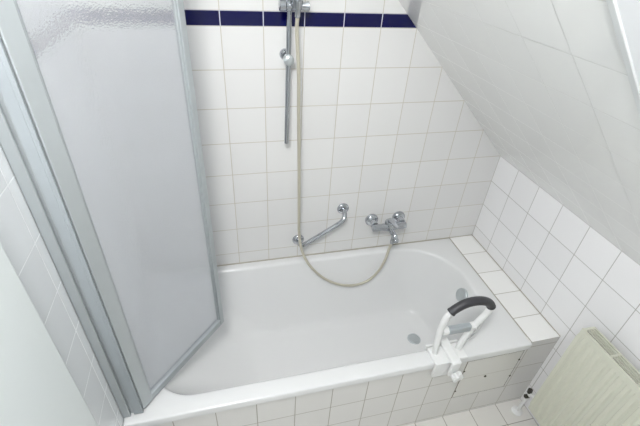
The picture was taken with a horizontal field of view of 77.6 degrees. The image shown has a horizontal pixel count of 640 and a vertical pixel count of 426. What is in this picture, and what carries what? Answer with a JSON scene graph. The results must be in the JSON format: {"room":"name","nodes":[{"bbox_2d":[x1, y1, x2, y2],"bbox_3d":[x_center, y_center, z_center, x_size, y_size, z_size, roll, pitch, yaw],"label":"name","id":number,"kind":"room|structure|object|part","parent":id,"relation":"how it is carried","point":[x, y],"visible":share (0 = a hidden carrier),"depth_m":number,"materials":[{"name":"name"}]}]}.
{"room":"bathroom","nodes":[
{"label":"bathroom","id":0,"kind":"room"},
{"bbox_2d":[0,145,123,425],"bbox_3d":[-0.539,0.475,0.499,0.080,2.450,2.600,-6,37,-13],"label":"wall","id":1,"kind":"structure","parent":0,"point":[21,239],"depth_m":0.92,"materials":[{"name":"tile"}]},
{"bbox_2d":[0,242,97,425],"bbox_3d":[-0.431,0.675,0.593,0.104,2.010,0.864,-6,37,-13],"label":"door","id":2,"kind":"structure","parent":1,"relation":"in","point":[37,387],"depth_m":0.70,"materials":[{"name":"paint"}]},
{"bbox_2d":[0,0,223,417],"bbox_3d":[-0.497,0.013,1.129,0.067,1.442,0.496,23,40,24],"label":"screen","id":3,"kind":"object","parent":1,"relation":"attached to","point":[100,139],"visible":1,"depth_m":1.00,"materials":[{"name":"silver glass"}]},
{"bbox_3d":[-0.520,0.556,1.557,0.020,0.034,0.381,19,38,20],"label":"rail","id":4,"kind":"part","parent":3,"relation":"part of","materials":[{"name":"silver metal"}]},
{"bbox_2d":[183,0,499,264],"bbox_3d":[0.055,-0.419,1.737,1.965,2.530,0.080,-6,37,-13],"label":"wall","id":5,"kind":"structure","parent":0,"point":[385,130],"depth_m":1.74,"materials":[{"name":"tile"}]},
{"bbox_2d":[278,0,309,143],"bbox_3d":[-0.098,-0.596,1.440,0.103,0.752,0.105,-6,37,-13],"label":"shower rail","id":6,"kind":"object","parent":5,"relation":"attached to","point":[289,6],"visible":1,"depth_m":1.43,"materials":[{"name":"silver metal"}]},
{"bbox_2d":[295,10,300,17],"bbox_3d":[-0.066,-0.739,1.280,0.080,0.212,0.061,-6,37,-13],"label":"shower","id":7,"kind":"object","parent":6,"relation":"attached to","point":[297,12],"visible":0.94,"depth_m":1.34,"materials":[{"name":"silver metal"}]},
{"bbox_2d":[295,18,392,286],"bbox_3d":[0.143,-0.141,1.790,0.539,1.338,0.035,-4,36,-11],"label":"shower hose","id":8,"kind":"object","parent":7,"relation":"hanging from","point":[296,19],"visible":1,"depth_m":1.70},
{"bbox_2d":[292,203,348,246],"bbox_3d":[0.010,0.076,1.991,0.284,0.229,0.072,-6,37,-13],"label":"grab bar","id":9,"kind":"object","parent":5,"relation":"attached to","point":[342,208],"visible":0.87,"depth_m":1.98,"materials":[{"name":"silver metal"}]},
{"bbox_2d":[365,211,406,243],"bbox_3d":[0.358,0.088,2.058,0.222,0.145,0.149,-6,37,-13],"label":"mixer tap","id":10,"kind":"object","parent":5,"relation":"attached to","point":[397,221],"visible":1,"depth_m":2.04,"materials":[{"name":"silver metal"}]},
{"bbox_3d":[0.274,0.047,2.065,0.070,0.070,0.050,-6,37,-13],"label":"wall plate","id":11,"kind":"part","parent":10,"relation":"part of","materials":[{"name":"silver metal"}]},
{"bbox_3d":[0.366,0.056,2.006,0.023,0.033,0.096,-7,37,-15],"label":"lever","id":12,"kind":"part","parent":10,"relation":"part of","materials":[{"name":"silver metal"}]},
{"bbox_3d":[0.376,0.111,2.038,0.033,0.059,0.084,-11,38,-20],"label":"spout","id":13,"kind":"part","parent":10,"relation":"part of","materials":[{"name":"silver metal"}]},
{"bbox_3d":[0.422,0.033,2.100,0.070,0.070,0.050,-6,37,-13],"label":"wall plate","id":14,"kind":"part","parent":10,"relation":"part of","materials":[{"name":"silver metal"}]},
{"bbox_2d":[217,235,559,335],"bbox_3d":[0.110,0.426,1.858,1.805,0.009,0.732,-6,37,-13],"label":"trim","id":15,"kind":"structure","parent":5,"relation":"attached to","point":[463,235],"depth_m":2.10,"materials":[{"name":"plastic"}]},
{"bbox_2d":[405,399,537,425],"bbox_3d":[0.302,1.412,1.450,1.965,0.080,2.760,-6,37,-13],"label":"floor","id":16,"kind":"structure","parent":0,"point":[501,414],"depth_m":1.98,"materials":[{"name":"tile"}]},
{"bbox_2d":[153,235,559,425],"bbox_3d":[0.095,0.633,2.006,1.805,0.514,0.731,-6,37,-13],"label":"surround","id":17,"kind":"object","parent":16,"relation":"on","point":[411,398],"visible":0.57,"depth_m":1.78,"materials":[{"name":"tile"}]},
{"bbox_2d":[123,238,531,425],"bbox_3d":[0.028,0.589,1.946,1.654,0.378,0.741,-6,37,-13],"label":"bathtub","id":18,"kind":"object","parent":17,"relation":"in","point":[286,331],"visible":0.73,"depth_m":2.09,"materials":[{"name":"ceramic"}]},
{"bbox_2d":[424,296,495,381],"bbox_3d":[0.576,0.499,1.590,0.224,0.398,0.159,-6,37,-13],"label":"grab rail","id":19,"kind":"object","parent":18,"relation":"attached to","point":[446,355],"visible":1,"depth_m":1.61,"materials":[{"name":"white plastic"}]},
{"bbox_3d":[0.530,0.619,1.684,0.150,0.088,0.085,-6,37,-13],"label":"clamp plate","id":20,"kind":"part","parent":19,"relation":"part of","materials":[{"name":"white plastic"}]},
{"bbox_3d":[0.558,0.667,1.624,0.054,0.054,0.027,-6,37,-13],"label":"knob","id":21,"kind":"part","parent":19,"relation":"part of","materials":[{"name":"white plastic"}]},
{"bbox_2d":[452,351,523,397],"bbox_3d":[0.762,0.735,1.833,0.289,0.283,0.032,-6,37,-13],"label":"access panel","id":22,"kind":"object","parent":17,"relation":"attached to","point":[492,372],"visible":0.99,"depth_m":1.82,"materials":[{"name":"tile"}]},
{"bbox_2d":[399,0,639,264],"bbox_3d":[0.422,-0.520,1.063,1.452,1.452,1.032,-6,37,-13],"label":"sloped ceiling","id":23,"kind":"structure","parent":0,"point":[547,82],"depth_m":1.03,"materials":[{"name":"paint"}]},
{"bbox_2d":[606,0,639,116],"bbox_3d":[0.545,-0.216,0.655,1.455,1.455,0.015,-6,37,-13],"label":"trim","id":24,"kind":"structure","parent":23,"relation":"attached to","point":[612,5],"depth_m":0.60,"materials":[{"name":"paint"}]},
{"bbox_2d":[472,156,639,425],"bbox_3d":[1.247,0.872,1.340,0.080,1.033,2.600,-6,37,-13],"label":"wall","id":25,"kind":"structure","parent":0,"point":[575,277],"depth_m":1.76,"materials":[{"name":"tile"}]},
{"bbox_2d":[511,327,639,425],"bbox_3d":[1.142,0.980,1.445,0.095,0.723,0.990,-6,37,-13],"label":"radiator","id":26,"kind":"object","parent":25,"relation":"attached to","point":[592,383],"visible":1,"depth_m":1.54,"materials":[{"name":"white metal"}]},
{"bbox_2d":[585,327,639,387],"bbox_3d":[1.162,0.714,1.206,0.052,0.011,0.906,-6,37,-13],"label":"grille","id":27,"kind":"object","parent":26,"relation":"attached to","point":[631,376],"depth_m":1.46,"materials":[{"name":"beige metal"}]},
{"bbox_2d":[616,0,639,87],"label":"window","id":28,"kind":"structure","parent":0,"point":[629,10],"depth_m":0.56,"materials":[{"name":"white"}]}
]}

